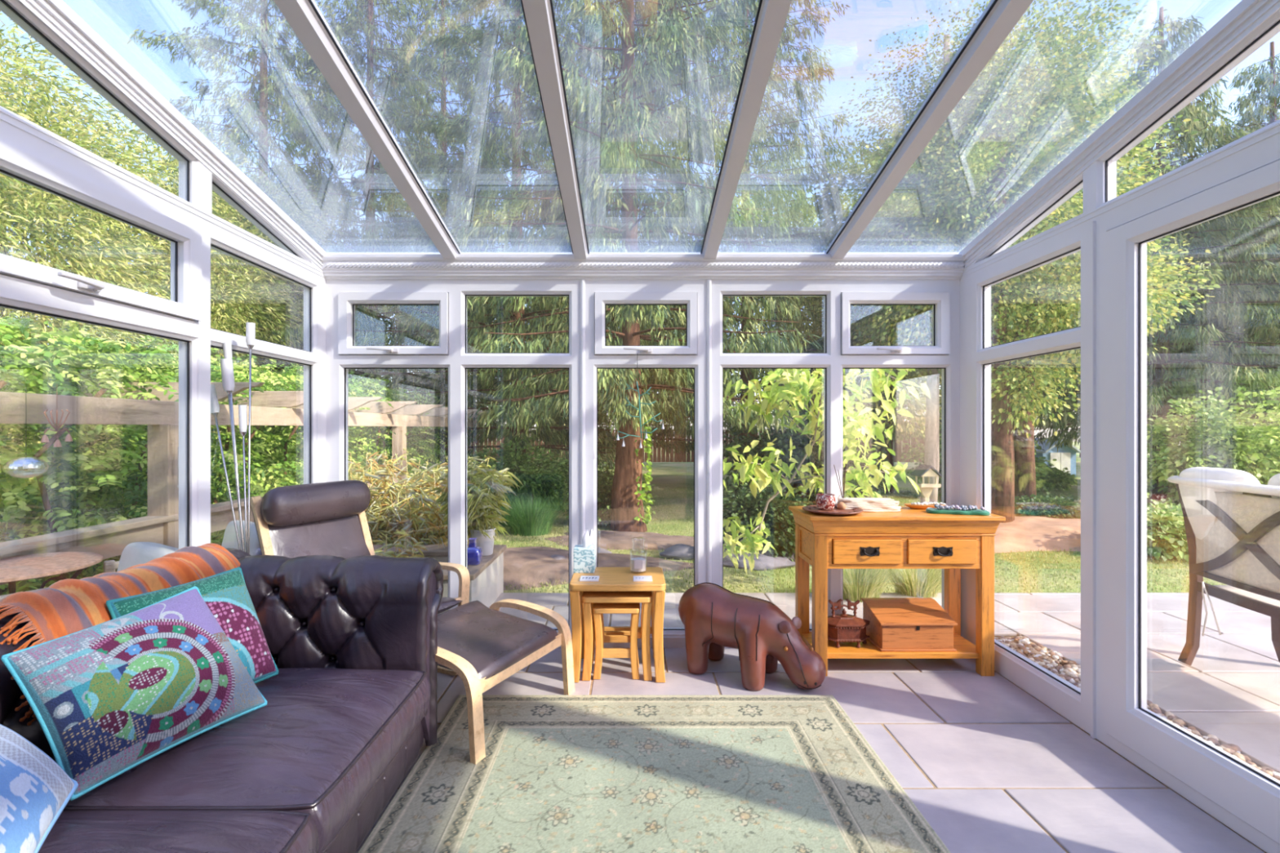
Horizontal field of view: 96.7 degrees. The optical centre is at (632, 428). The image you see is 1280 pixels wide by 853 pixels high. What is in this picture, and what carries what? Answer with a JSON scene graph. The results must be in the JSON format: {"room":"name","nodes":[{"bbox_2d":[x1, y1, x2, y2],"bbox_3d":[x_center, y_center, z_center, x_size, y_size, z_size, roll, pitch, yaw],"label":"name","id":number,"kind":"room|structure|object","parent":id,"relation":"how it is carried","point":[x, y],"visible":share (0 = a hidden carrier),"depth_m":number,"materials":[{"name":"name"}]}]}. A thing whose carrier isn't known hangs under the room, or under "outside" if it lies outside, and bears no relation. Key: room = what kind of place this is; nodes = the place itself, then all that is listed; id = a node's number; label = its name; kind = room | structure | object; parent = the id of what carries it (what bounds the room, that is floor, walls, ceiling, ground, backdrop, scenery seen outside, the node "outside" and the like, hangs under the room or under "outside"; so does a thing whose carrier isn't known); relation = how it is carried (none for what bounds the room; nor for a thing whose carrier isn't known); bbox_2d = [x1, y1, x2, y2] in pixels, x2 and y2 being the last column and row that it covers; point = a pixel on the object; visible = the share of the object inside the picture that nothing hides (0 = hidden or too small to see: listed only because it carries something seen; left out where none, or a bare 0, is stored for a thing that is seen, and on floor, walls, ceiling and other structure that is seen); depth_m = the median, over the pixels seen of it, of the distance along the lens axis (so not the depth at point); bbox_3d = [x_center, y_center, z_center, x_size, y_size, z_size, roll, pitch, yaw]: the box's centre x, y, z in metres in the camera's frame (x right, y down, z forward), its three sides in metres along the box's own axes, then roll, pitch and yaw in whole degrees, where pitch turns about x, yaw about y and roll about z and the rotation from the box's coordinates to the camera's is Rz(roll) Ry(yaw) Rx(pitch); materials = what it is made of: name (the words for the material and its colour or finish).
{"room":"sunroom","nodes":[
{"label":"sunroom","id":0,"kind":"room"},
{"bbox_2d":[0,0,327,277],"bbox_3d":[-1.789,-0.319,1.100,0.092,3.169,4.500,0,0,0],"label":"roof beam","id":1,"kind":"structure","parent":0,"point":[60,10],"depth_m":2.11,"materials":[{"name":"white plastic"}]},
{"bbox_2d":[0,124,204,549],"bbox_3d":[-1.764,0.209,1.825,0.143,2.112,1.050,0,0,0],"label":"window","id":2,"kind":"structure","parent":1,"relation":"in","point":[25,286],"depth_m":2.01,"materials":[{"name":"white plastic"}]},
{"bbox_2d":[0,0,204,222],"bbox_3d":[-1.800,-1.126,1.735,0.070,0.558,1.230,0,0,0],"label":"window","id":3,"kind":"structure","parent":1,"relation":"in","point":[191,171],"depth_m":1.93,"materials":[{"name":"white plastic"}]},
{"bbox_2d":[204,223,325,544],"bbox_3d":[-1.800,0.209,2.815,0.070,2.112,0.930,0,0,0],"label":"window","id":4,"kind":"structure","parent":1,"relation":"in","point":[313,357],"depth_m":2.96,"materials":[{"name":"white plastic"}]},
{"bbox_2d":[204,155,325,280],"bbox_3d":[-1.800,-1.000,2.815,0.070,0.306,0.930,0,0,0],"label":"window","id":5,"kind":"structure","parent":1,"relation":"in","point":[212,182],"depth_m":2.67,"materials":[{"name":"white plastic"}]},
{"bbox_2d":[470,526,495,556],"bbox_3d":[-1.099,0.833,4.185,0.192,0.195,0.192,0,0,0],"label":"pot","id":6,"kind":"object","parent":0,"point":[486,544],"depth_m":4.12,"materials":[{"name":"white ceramic"}]},
{"bbox_2d":[321,253,964,648],"bbox_3d":[0.062,0.140,3.309,3.795,2.250,0.182,0,0,0],"label":"window frame","id":7,"kind":"structure","parent":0,"point":[582,273],"depth_m":3.24,"materials":[{"name":"white plastic"}]},
{"bbox_2d":[325,280,580,634],"bbox_3d":[-1.025,0.205,3.279,1.480,2.120,0.143,0,0,0],"label":"window","id":8,"kind":"structure","parent":7,"relation":"in","point":[342,296],"depth_m":3.28,"materials":[{"name":"white plastic"}]},
{"bbox_2d":[322,262,964,268],"bbox_3d":[0.075,-0.927,3.231,3.666,0.036,0.015,0,0,0],"label":"trim","id":9,"kind":"structure","parent":7,"relation":"attached to","point":[335,264],"depth_m":3.23,"materials":[{"name":"white plastic"}]},
{"bbox_2d":[585,280,706,636],"bbox_3d":[0.080,0.205,3.279,0.729,2.120,0.143,0,0,0],"label":"window","id":10,"kind":"structure","parent":7,"relation":"in","point":[692,294],"depth_m":3.28,"materials":[{"name":"white plastic"}]},
{"bbox_2d":[711,280,959,631],"bbox_3d":[1.167,0.205,3.279,1.446,2.120,0.143,0,0,0],"label":"window","id":11,"kind":"structure","parent":7,"relation":"in","point":[944,295],"depth_m":3.28,"materials":[{"name":"white plastic"}]},
{"bbox_2d":[273,0,1033,258],"bbox_3d":[0.062,-1.443,1.130,3.895,1.016,4.560,0,0,0],"label":"roof beams","id":12,"kind":"structure","parent":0,"point":[998,19],"depth_m":2.13,"materials":[{"name":"white plastic"}]},
{"bbox_2d":[213,440,1226,594],"bbox_3d":[2.500,1.355,24.000,85.000,0.100,72.000,0,0,0],"label":"lawn","id":13,"kind":"structure","parent":0,"point":[669,474],"depth_m":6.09,"materials":[{"name":"green plant"}]},
{"bbox_2d":[0,32,78,498],"bbox_3d":[-6.613,-1.213,4.012,4.281,5.973,3.691,0,0,5],"label":"bush","id":14,"kind":"object","parent":13,"relation":"on","point":[5,183],"visible":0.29,"depth_m":4.86,"materials":[{"name":"green plant"}]},
{"bbox_2d":[0,9,222,528],"bbox_3d":[-6.722,-1.439,6.003,3.825,6.291,3.969,0,0,10],"label":"tree","id":15,"kind":"object","parent":13,"relation":"on","point":[54,221],"visible":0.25,"depth_m":6.03,"materials":[{"name":"green plant"}]},
{"bbox_2d":[21,93,303,517],"bbox_3d":[-7.311,-1.449,8.655,4.060,6.571,4.709,0,0,38],"label":"tree","id":16,"kind":"object","parent":13,"relation":"on","point":[219,281],"visible":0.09,"depth_m":8.73,"materials":[{"name":"green plant"}]},
{"bbox_2d":[0,382,488,585],"bbox_3d":[-3.851,0.527,6.100,2.698,1.675,9.000,0,0,0],"label":"pergola","id":17,"kind":"object","parent":13,"relation":"on","point":[161,525],"visible":0.38,"depth_m":3.44,"materials":[{"name":"brown wood"}]},
{"bbox_2d":[2,457,48,478],"bbox_3d":[-2.365,0.016,2.220,0.124,0.361,0.124,0,0,0],"label":"ball","id":18,"kind":"object","parent":17,"relation":"hanging from","point":[21,467],"visible":1,"depth_m":2.19,"materials":[{"name":"silver metal"}]},
{"bbox_2d":[0,312,178,592],"label":"bush","id":19,"kind":"object","parent":17,"relation":"attached to","point":[123,486],"depth_m":3.52,"materials":[{"name":"green plant"}]},
{"bbox_2d":[210,354,303,504],"label":"bush","id":20,"kind":"object","parent":17,"relation":"attached to","point":[282,466],"depth_m":5.09,"materials":[{"name":"green plant"}]},
{"bbox_2d":[150,156,350,446],"bbox_3d":[-7.556,-1.632,11.131,4.016,6.606,4.167,0,0,18],"label":"bush","id":21,"kind":"object","parent":13,"relation":"on","point":[273,188],"visible":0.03,"depth_m":10.90,"materials":[{"name":"green plant"}]},
{"bbox_2d":[126,0,413,453],"bbox_3d":[-7.428,-5.324,11.445,5.949,13.701,5.524,0,0,-2],"label":"spruce tree","id":22,"kind":"object","parent":13,"relation":"on","point":[264,94],"visible":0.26,"depth_m":11.15,"materials":[{"name":"green plant"}]},
{"bbox_2d":[302,450,417,544],"bbox_3d":[-2.260,0.768,4.718,0.969,1.223,0.941,0,0,5],"label":"bamboo plant","id":23,"kind":"object","parent":13,"relation":"on","point":[372,515],"visible":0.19,"depth_m":4.63,"materials":[{"name":"green plant"}]},
{"bbox_2d":[235,0,527,439],"bbox_3d":[-6.097,-5.917,12.923,6.716,14.897,6.701,0,0,24],"label":"spruce tree","id":24,"kind":"object","parent":13,"relation":"on","point":[369,318],"visible":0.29,"depth_m":12.62,"materials":[{"name":"green plant"}]},
{"bbox_2d":[360,450,448,544],"bbox_3d":[-1.921,0.786,4.875,0.903,1.169,0.844,0,0,-30],"label":"bamboo plant","id":25,"kind":"object","parent":13,"relation":"on","point":[394,520],"visible":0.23,"depth_m":4.72,"materials":[{"name":"green plant"}]},
{"bbox_2d":[372,529,438,560],"bbox_3d":[-1.704,1.109,4.103,0.635,0.729,0.707,0,0,0],"label":"bamboo plant","id":26,"kind":"object","parent":13,"relation":"on","point":[417,545],"visible":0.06,"depth_m":4.12,"materials":[{"name":"green plant"}]},
{"bbox_2d":[393,466,468,546],"bbox_3d":[-1.542,0.851,4.699,0.760,1.079,0.813,0,0,-9],"label":"bamboo plant","id":27,"kind":"object","parent":13,"relation":"on","point":[438,537],"visible":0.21,"depth_m":4.56,"materials":[{"name":"green plant"}]},
{"bbox_2d":[337,0,567,475],"bbox_3d":[-5.334,-6.747,16.564,7.538,16.722,7.521,0,0,32],"label":"spruce tree","id":28,"kind":"object","parent":13,"relation":"on","point":[429,15],"visible":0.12,"depth_m":16.11,"materials":[{"name":"green plant"}]},
{"bbox_2d":[355,0,676,471],"bbox_3d":[-2.184,-5.293,10.624,5.524,13.701,5.949,0,0,23],"label":"spruce tree","id":29,"kind":"object","parent":13,"relation":"on","point":[491,172],"visible":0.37,"depth_m":10.14,"materials":[{"name":"green plant"}]},
{"bbox_2d":[466,435,568,515],"bbox_3d":[-1.837,0.844,9.197,1.934,1.447,1.901,0,0,33],"label":"bush","id":30,"kind":"object","parent":13,"relation":"on","point":[530,474],"visible":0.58,"depth_m":8.91,"materials":[{"name":"green plant"}]},
{"bbox_2d":[497,493,568,536],"bbox_3d":[-1.277,1.103,7.212,1.325,0.484,1.310,0,0,-20],"label":"clump","id":31,"kind":"object","parent":13,"relation":"on","point":[528,522],"visible":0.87,"depth_m":7.03,"materials":[{"name":"green plant"}]},
{"bbox_2d":[503,546,693,590],"bbox_3d":[-0.634,1.312,5.564,2.912,0.170,1.647,0,0,0],"label":"garden bed","id":32,"kind":"object","parent":13,"relation":"on","point":[528,566],"depth_m":5.37,"materials":[{"name":"soil"}]},
{"bbox_2d":[552,462,657,528],"bbox_3d":[-0.373,0.954,7.973,1.489,1.036,1.108,0,0,-6],"label":"bush","id":33,"kind":"object","parent":13,"relation":"on","point":[604,496],"visible":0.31,"depth_m":7.82,"materials":[{"name":"green plant"}]},
{"bbox_2d":[507,0,737,455],"bbox_3d":[-0.069,-5.647,14.451,6.246,14.386,5.800,0,0,-36],"label":"spruce tree","id":34,"kind":"object","parent":13,"relation":"on","point":[681,443],"visible":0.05,"depth_m":14.11,"materials":[{"name":"green plant"}]},
{"bbox_2d":[431,0,823,532],"bbox_3d":[0.133,-5.029,7.720,4.951,13.218,5.324,0,0,22],"label":"spruce tree","id":35,"kind":"object","parent":13,"relation":"on","point":[628,514],"visible":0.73,"depth_m":7.12,"materials":[{"name":"green plant"}]},
{"bbox_2d":[544,530,726,550],"bbox_3d":[0.201,1.350,6.921,2.741,0.144,1.272,0,0,0],"label":"flower bed","id":36,"kind":"object","parent":13,"relation":"on","point":[620,540],"depth_m":6.69,"materials":[{"name":"soil"}]},
{"bbox_2d":[382,429,924,462],"bbox_3d":[1.869,0.605,19.520,21.737,1.120,0.080,0,0,0],"label":"fence","id":37,"kind":"object","parent":13,"relation":"on","point":[659,455],"visible":0.06,"depth_m":19.50,"materials":[{"name":"brown wood"}]},
{"bbox_2d":[723,552,795,570],"bbox_3d":[1.238,1.325,5.588,0.679,0.185,0.488,0,0,32],"label":"rock","id":38,"kind":"object","parent":13,"relation":"on","point":[763,562],"visible":0.59,"depth_m":5.47,"materials":[{"name":"grey stone"}]},
{"bbox_2d":[723,479,810,565],"bbox_3d":[1.379,0.986,5.903,1.214,1.005,1.035,0,0,0],"label":"bush","id":39,"kind":"object","parent":13,"relation":"on","point":[778,518],"visible":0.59,"depth_m":5.72,"materials":[{"name":"green plant"}]},
{"bbox_2d":[597,0,941,484],"bbox_3d":[2.375,-6.092,12.576,6.837,15.201,6.853,0,0,-9],"label":"spruce tree","id":40,"kind":"object","parent":13,"relation":"on","point":[762,127],"visible":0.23,"depth_m":11.88,"materials":[{"name":"green plant"}]},
{"bbox_2d":[727,189,877,429],"bbox_3d":[6.381,-3.226,19.719,7.273,9.738,7.140,0,0,15],"label":"broadleaf tree","id":41,"kind":"object","parent":13,"relation":"on","point":[815,220],"visible":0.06,"depth_m":18.88,"materials":[{"name":"green plant"}]},
{"bbox_2d":[723,409,896,506],"bbox_3d":[2.831,0.596,9.481,2.910,1.820,2.540,0,0,0],"label":"bush","id":42,"kind":"object","parent":13,"relation":"on","point":[798,453],"visible":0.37,"depth_m":9.16,"materials":[{"name":"green plant"}]},
{"bbox_2d":[723,368,930,574],"bbox_3d":[1.537,0.272,4.666,1.845,1.811,1.056,0,0,0],"label":"shrub","id":43,"kind":"object","parent":13,"relation":"on","point":[751,543],"visible":0.83,"depth_m":4.62,"materials":[{"name":"green plant"}]},
{"bbox_2d":[769,112,986,493],"bbox_3d":[5.302,-2.292,12.050,4.720,7.890,4.619,0,0,22],"label":"broadleaf tree","id":44,"kind":"object","parent":13,"relation":"on","point":[914,402],"visible":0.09,"depth_m":11.26,"materials":[{"name":"green plant"}]},
{"bbox_2d":[800,0,1105,502],"bbox_3d":[4.428,-2.194,8.181,3.651,7.494,3.051,0,0,-23],"label":"birch tree","id":45,"kind":"object","parent":13,"relation":"on","point":[931,450],"visible":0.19,"depth_m":8.11,"materials":[{"name":"green plant"}]},
{"bbox_2d":[900,423,1057,497],"bbox_3d":[6.607,0.658,10.998,2.567,1.718,2.168,0,0,-11],"label":"bush","id":46,"kind":"object","parent":13,"relation":"on","point":[916,458],"visible":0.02,"depth_m":10.81,"materials":[{"name":"green plant"}]},
{"bbox_2d":[840,0,1221,523],"bbox_3d":[4.890,-1.905,7.386,4.194,6.911,3.347,0,0,-4],"label":"broadleaf tree","id":47,"kind":"object","parent":13,"relation":"on","point":[1020,296],"visible":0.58,"depth_m":7.08,"materials":[{"name":"green plant"}]},
{"bbox_2d":[994,515,1080,553],"bbox_3d":[5.022,1.282,7.276,3.855,0.269,2.428,0,0,0],"label":"dirt path","id":48,"kind":"structure","parent":13,"relation":"on","point":[1034,533],"depth_m":6.59,"materials":[{"name":"brown soil"}]},
{"bbox_2d":[1014,491,1080,519],"bbox_3d":[5.831,1.180,8.001,1.359,0.579,1.220,0,0,-36],"label":"bush","id":49,"kind":"object","parent":13,"relation":"on","point":[1041,506],"visible":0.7,"depth_m":7.80,"materials":[{"name":"green plant"}]},
{"bbox_2d":[888,0,1223,503],"bbox_3d":[6.331,-2.531,8.577,4.450,8.124,3.330,0,0,0],"label":"broadleaf tree","id":50,"kind":"object","parent":13,"relation":"on","point":[1024,447],"visible":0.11,"depth_m":8.12,"materials":[{"name":"green plant"}]},
{"bbox_2d":[1034,438,1080,476],"bbox_3d":[12.022,0.830,16.600,1.022,1.071,1.500,0,0,0],"label":"garden shed","id":51,"kind":"object","parent":13,"relation":"on","point":[1065,457],"visible":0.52,"depth_m":16.00,"materials":[{"name":"white wood"}]},
{"bbox_2d":[1035,462,1080,492],"bbox_3d":[8.857,1.100,12.527,1.552,0.830,1.390,0,0,20],"label":"bush","id":52,"kind":"object","parent":13,"relation":"on","point":[1059,480],"visible":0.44,"depth_m":12.10,"materials":[{"name":"green plant"}]},
{"bbox_2d":[1007,104,1279,426],"bbox_3d":[12.143,-3.193,13.887,7.140,9.738,7.273,0,0,-18],"label":"broadleaf tree","id":53,"kind":"object","parent":13,"relation":"on","point":[1264,210],"visible":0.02,"depth_m":12.03,"materials":[{"name":"green plant"}]},
{"bbox_2d":[1009,6,1279,500],"bbox_3d":[10.251,-3.279,11.236,5.214,9.702,5.438,0,0,-5],"label":"spruce tree","id":54,"kind":"object","parent":13,"relation":"on","point":[1164,369],"visible":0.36,"depth_m":10.30,"materials":[{"name":"green plant"}]},
{"bbox_2d":[1146,493,1188,561],"bbox_3d":[5.618,1.078,5.990,1.568,0.781,1.196,0,0,8],"label":"bush","id":55,"kind":"object","parent":13,"relation":"on","point":[1166,539],"visible":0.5,"depth_m":5.74,"materials":[{"name":"green plant"}]},
{"bbox_2d":[1146,386,1279,506],"bbox_3d":[9.005,0.454,8.488,2.861,2.160,2.413,0,0,-7],"label":"bush","id":56,"kind":"object","parent":13,"relation":"on","point":[1253,450],"visible":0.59,"depth_m":8.28,"materials":[{"name":"green plant"}]},
{"bbox_2d":[1146,41,1279,444],"bbox_3d":[13.452,-3.290,11.769,5.214,9.702,5.438,0,0,3],"label":"spruce tree","id":57,"kind":"object","parent":13,"relation":"on","point":[1268,81],"visible":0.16,"depth_m":11.83,"materials":[{"name":"green plant"}]},
{"bbox_2d":[1216,261,1279,431],"bbox_3d":[13.014,-3.094,9.633,5.166,9.217,4.953,0,0,27],"label":"spruce tree","id":58,"kind":"object","parent":13,"relation":"on","point":[1258,389],"visible":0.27,"depth_m":10.75,"materials":[{"name":"green plant"}]},
{"bbox_3d":[2.190,1.335,0.770,0.460,0.040,5.540,0,0,0],"label":"trim","id":59,"kind":"structure","parent":13,"relation":"on","visible":0},
{"bbox_2d":[994,635,1279,781],"bbox_3d":[2.240,1.295,2.097,0.382,0.058,2.835,0,0,0],"label":"gravel","id":60,"kind":"object","parent":59,"relation":"on","point":[1038,654],"visible":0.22,"depth_m":3.00,"materials":[{"name":"beige gravel"}]},
{"bbox_2d":[355,648,1266,852],"bbox_3d":[0.062,1.294,-0.150,3.795,0.062,7.000,0,0,0],"label":"floor","id":61,"kind":"structure","parent":0,"point":[991,767],"depth_m":2.21,"materials":[{"name":"grey tile"}]},
{"bbox_2d":[0,548,443,852],"bbox_3d":[-1.211,0.868,1.291,1.022,0.794,2.080,0,0,0],"label":"sofa","id":62,"kind":"object","parent":61,"relation":"on","point":[351,707],"visible":0.7,"depth_m":1.57,"materials":[{"name":"leather"}]},
{"bbox_2d":[0,724,78,852],"bbox_3d":[-1.236,0.687,1.026,0.418,0.260,0.337,0,0,0],"label":"cushion","id":63,"kind":"object","parent":62,"relation":"on","point":[35,790],"visible":1,"depth_m":1.06,"materials":[{"name":"fabric"}]},
{"bbox_2d":[0,543,240,725],"bbox_3d":[-1.580,0.583,1.763,0.370,0.307,0.878,0,0,0],"label":"throw blanket","id":64,"kind":"object","parent":62,"relation":"on","point":[67,606],"visible":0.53,"depth_m":1.60,"materials":[{"name":"fabric"}]},
{"bbox_2d":[0,586,267,800],"bbox_3d":[-1.236,0.640,1.458,0.273,0.349,0.446,0,0,18],"label":"cushion","id":65,"kind":"object","parent":62,"relation":"on","point":[108,698],"visible":0.98,"depth_m":1.37,"materials":[{"name":"fabric"}]},
{"bbox_2d":[38,810,319,852],"bbox_3d":[-1.087,0.908,0.932,0.775,0.214,0.751,0,0,0],"label":"seat cushion","id":66,"kind":"object","parent":62,"relation":"on","point":[73,831],"depth_m":1.19,"materials":[{"name":"leather"}]},
{"bbox_2d":[106,567,278,684],"bbox_3d":[-1.306,0.645,1.724,0.243,0.339,0.404,0,0,20],"label":"cushion","id":67,"kind":"object","parent":62,"relation":"on","point":[226,594],"visible":0.36,"depth_m":1.78,"materials":[{"name":"fabric"}]},
{"bbox_2d":[66,667,431,852],"bbox_3d":[-1.093,0.908,1.685,0.764,0.214,0.756,0,0,0],"label":"seat cushion","id":68,"kind":"object","parent":62,"relation":"on","point":[322,740],"depth_m":1.48,"materials":[{"name":"leather"}]},
{"bbox_2d":[210,322,255,554],"bbox_3d":[-1.723,0.404,2.475,0.277,1.722,0.174,0,0,0],"label":"floor lamp","id":69,"kind":"object","parent":61,"relation":"on","point":[226,364],"visible":0.66,"depth_m":2.47,"materials":[{"name":"silver metal"}]},
{"bbox_2d":[249,480,470,675],"bbox_3d":[-1.347,0.773,2.801,0.823,0.983,0.675,0,0,27],"label":"recliner chair","id":70,"kind":"object","parent":61,"relation":"on","point":[329,518],"visible":0.3,"depth_m":2.88,"materials":[{"name":"brown leather"}]},
{"bbox_2d":[250,505,462,613],"bbox_3d":[-1.347,0.676,2.801,0.823,0.636,0.570,0,0,27],"label":"seat cushion","id":71,"kind":"object","parent":70,"relation":"on","point":[291,531],"depth_m":2.87,"materials":[{"name":"brown leather"}]},
{"bbox_2d":[435,599,574,764],"bbox_3d":[-0.677,1.068,2.549,0.556,0.396,0.685,0,0,27],"label":"footstool","id":72,"kind":"object","parent":61,"relation":"on","point":[485,646],"visible":0.83,"depth_m":2.48,"materials":[{"name":"brown wood"}]},
{"bbox_2d":[437,600,557,679],"bbox_3d":[-0.692,0.938,2.557,0.522,0.136,0.570,0,0,27],"label":"seat cushion","id":73,"kind":"object","parent":72,"relation":"on","point":[495,645],"depth_m":2.52,"materials":[{"name":"brown leather"}]},
{"bbox_2d":[592,603,639,679],"bbox_3d":[-0.079,1.086,2.945,0.238,0.358,0.190,0,0,0],"label":"side table","id":74,"kind":"object","parent":61,"relation":"on","point":[599,609],"visible":0.91,"depth_m":2.86,"materials":[{"name":"brown wood"}]},
{"bbox_2d":[568,567,665,682],"bbox_3d":[-0.073,1.020,2.995,0.482,0.490,0.360,0,0,0],"label":"side table","id":75,"kind":"object","parent":61,"relation":"on","point":[611,579],"visible":0.85,"depth_m":2.82,"materials":[{"name":"brown wood"}]},
{"bbox_2d":[573,528,595,573],"bbox_3d":[-0.257,0.659,3.090,0.112,0.232,0.110,0,0,0],"label":"tissue box","id":76,"kind":"object","parent":75,"relation":"on","point":[584,554],"visible":1,"depth_m":3.04,"materials":[{"name":"grey"}]},
{"bbox_2d":[582,591,652,680],"bbox_3d":[-0.075,1.055,2.970,0.356,0.420,0.270,0,0,0],"label":"side table","id":77,"kind":"object","parent":61,"relation":"on","point":[589,598],"visible":0.76,"depth_m":2.84,"materials":[{"name":"brown wood"}]},
{"bbox_2d":[357,694,951,852],"bbox_3d":[0.065,1.258,1.488,1.760,0.011,2.375,0,0,0],"label":"area rug","id":78,"kind":"object","parent":61,"relation":"on","point":[611,773],"visible":0.98,"depth_m":2.01,"materials":[{"name":"fabric"}]},
{"bbox_2d":[678,582,826,690],"bbox_3d":[0.587,1.045,2.914,0.779,0.433,0.334,0,0,36],"label":"footstool","id":79,"kind":"object","parent":61,"relation":"on","point":[713,617],"visible":1,"depth_m":2.82,"materials":[{"name":"brown leather"}]},
{"bbox_2d":[788,506,1005,676],"bbox_3d":[1.387,0.856,3.058,0.985,0.819,0.397,0,0,0],"label":"console table","id":80,"kind":"object","parent":61,"relation":"on","point":[908,538],"visible":0.94,"depth_m":2.90,"materials":[{"name":"brown wood"}]},
{"bbox_2d":[827,599,869,648],"bbox_3d":[1.135,1.034,3.045,0.274,0.237,0.149,0,0,0],"label":"carved casket","id":81,"kind":"object","parent":80,"relation":"on","point":[842,628],"visible":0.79,"depth_m":3.00,"materials":[{"name":"brown wood"}]},
{"bbox_2d":[835,497,901,511],"bbox_3d":[1.274,0.414,3.080,0.369,0.064,0.139,0,0,0],"label":"book","id":82,"kind":"object","parent":80,"relation":"on","point":[867,504],"visible":0.94,"depth_m":3.03,"materials":[{"name":"white"}]},
{"bbox_2d":[801,631,979,658],"bbox_3d":[1.387,1.168,3.070,0.875,0.030,0.310,0,0,0],"label":"shelf","id":83,"kind":"object","parent":80,"relation":"attached to","point":[965,649],"depth_m":2.92,"materials":[{"name":"brown wood"}]},
{"bbox_2d":[861,597,957,651],"bbox_3d":[1.478,1.052,3.056,0.395,0.203,0.258,0,0,0],"label":"box","id":84,"kind":"object","parent":80,"relation":"on","point":[895,624],"visible":0.94,"depth_m":2.95,"materials":[{"name":"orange wood"}]},
{"bbox_2d":[493,592,1279,773],"bbox_3d":[2.000,1.314,0.975,10.386,0.061,6.936,0,0,0],"label":"patio","id":85,"kind":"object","parent":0,"point":[1229,691],"visible":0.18,"depth_m":3.37,"materials":[{"name":"stone"}]},
{"bbox_2d":[0,551,102,594],"bbox_3d":[-2.640,0.929,2.439,0.544,0.684,0.546,0,0,0],"label":"garden table","id":86,"kind":"object","parent":85,"relation":"on","point":[28,566],"visible":0.6,"depth_m":2.47,"materials":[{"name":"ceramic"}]},
{"bbox_2d":[0,542,178,599],"bbox_3d":[-2.139,0.879,2.208,0.590,0.771,0.581,0,0,32],"label":"garden chair","id":87,"kind":"object","parent":85,"relation":"on","point":[134,553],"visible":0.18,"depth_m":2.39,"materials":[{"name":"beige wicker"}]},
{"bbox_2d":[117,542,178,571],"bbox_3d":[-2.025,0.645,2.395,0.520,0.303,0.142,0,0,32],"label":"cushion","id":88,"kind":"object","parent":87,"relation":"on","point":[135,553],"depth_m":2.39,"materials":[{"name":"white fabric"}]},
{"bbox_2d":[103,520,262,573],"bbox_3d":[-2.157,0.879,2.796,0.590,0.771,0.581,0,0,40],"label":"garden chair","id":89,"kind":"object","parent":85,"relation":"on","point":[229,540],"visible":0.13,"depth_m":2.85,"materials":[{"name":"grey plastic"}]},
{"bbox_2d":[221,520,262,555],"bbox_3d":[-2.015,0.645,2.964,0.520,0.303,0.142,0,0,40],"label":"cushion","id":90,"kind":"object","parent":89,"relation":"on","point":[229,540],"depth_m":2.92,"materials":[{"name":"white fabric"}]},
{"bbox_2d":[373,544,506,614],"bbox_3d":[-2.010,1.147,4.070,2.020,0.435,0.940,0,0,0],"label":"wall","id":91,"kind":"structure","parent":85,"relation":"on","point":[486,578],"depth_m":4.14,"materials":[{"name":"concrete"}]},
{"bbox_2d":[430,455,523,556],"bbox_3d":[-1.148,0.567,4.242,0.616,0.727,0.629,0,0,-42],"label":"potted plant","id":92,"kind":"object","parent":91,"relation":"on","point":[485,493],"visible":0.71,"depth_m":4.13,"materials":[{"name":"green plant"}]},
{"bbox_2d":[808,567,906,603],"bbox_3d":[1.710,1.151,4.348,0.785,0.387,0.795,0,0,0],"label":"ornamental grass","id":93,"kind":"object","parent":85,"relation":"on","point":[858,584],"depth_m":4.20,"materials":[{"name":"green plant"}]},
{"bbox_2d":[884,568,941,597],"bbox_3d":[2.232,1.171,4.445,0.722,0.348,0.753,0,0,26],"label":"ornamental grass","id":94,"kind":"object","parent":85,"relation":"on","point":[919,583],"depth_m":4.32,"materials":[{"name":"green plant"}]},
{"bbox_2d":[1167,475,1279,666],"bbox_3d":[3.175,0.765,2.340,0.721,1.012,1.524,0,0,0],"label":"outdoor chair","id":95,"kind":"object","parent":85,"relation":"on","point":[1241,551],"visible":0.97,"depth_m":2.78,"materials":[{"name":"beige fabric"}]},
{"bbox_2d":[1178,466,1260,539],"bbox_3d":[3.030,0.435,2.900,0.244,0.464,0.400,0,0,0],"label":"cushion","id":96,"kind":"object","parent":95,"relation":"on","point":[1202,521],"visible":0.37,"depth_m":2.93,"materials":[{"name":"white fabric"}]},
{"bbox_2d":[958,0,1279,741],"bbox_3d":[1.914,-0.319,1.100,0.092,3.169,4.500,0,0,0],"label":"window frame","id":97,"kind":"structure","parent":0,"point":[1242,12],"depth_m":2.32,"materials":[{"name":"white plastic"}]},
{"bbox_2d":[960,222,1090,734],"bbox_3d":[1.925,0.209,2.810,0.070,2.112,0.940,0,0,0],"label":"window","id":98,"kind":"structure","parent":97,"relation":"in","point":[977,354],"depth_m":2.81,"materials":[{"name":"white plastic"}]},
{"bbox_2d":[960,153,1091,280],"bbox_3d":[1.925,-1.001,2.810,0.070,0.308,0.940,0,0,0],"label":"window","id":99,"kind":"structure","parent":97,"relation":"in","point":[1083,180],"depth_m":2.65,"materials":[{"name":"white plastic"}]},
{"bbox_2d":[1091,0,1279,221],"bbox_3d":[1.925,-1.126,1.730,0.070,0.558,1.220,0,0,0],"label":"window","id":100,"kind":"structure","parent":97,"relation":"in","point":[1104,170],"depth_m":1.97,"materials":[{"name":"white plastic"}]},
{"bbox_2d":[1100,137,1279,852],"bbox_3d":[1.893,0.209,1.798,0.135,2.112,0.997,0,0,0],"label":"door","id":101,"kind":"structure","parent":97,"relation":"in","point":[1243,797],"depth_m":2.15,"materials":[{"name":"white plastic"}]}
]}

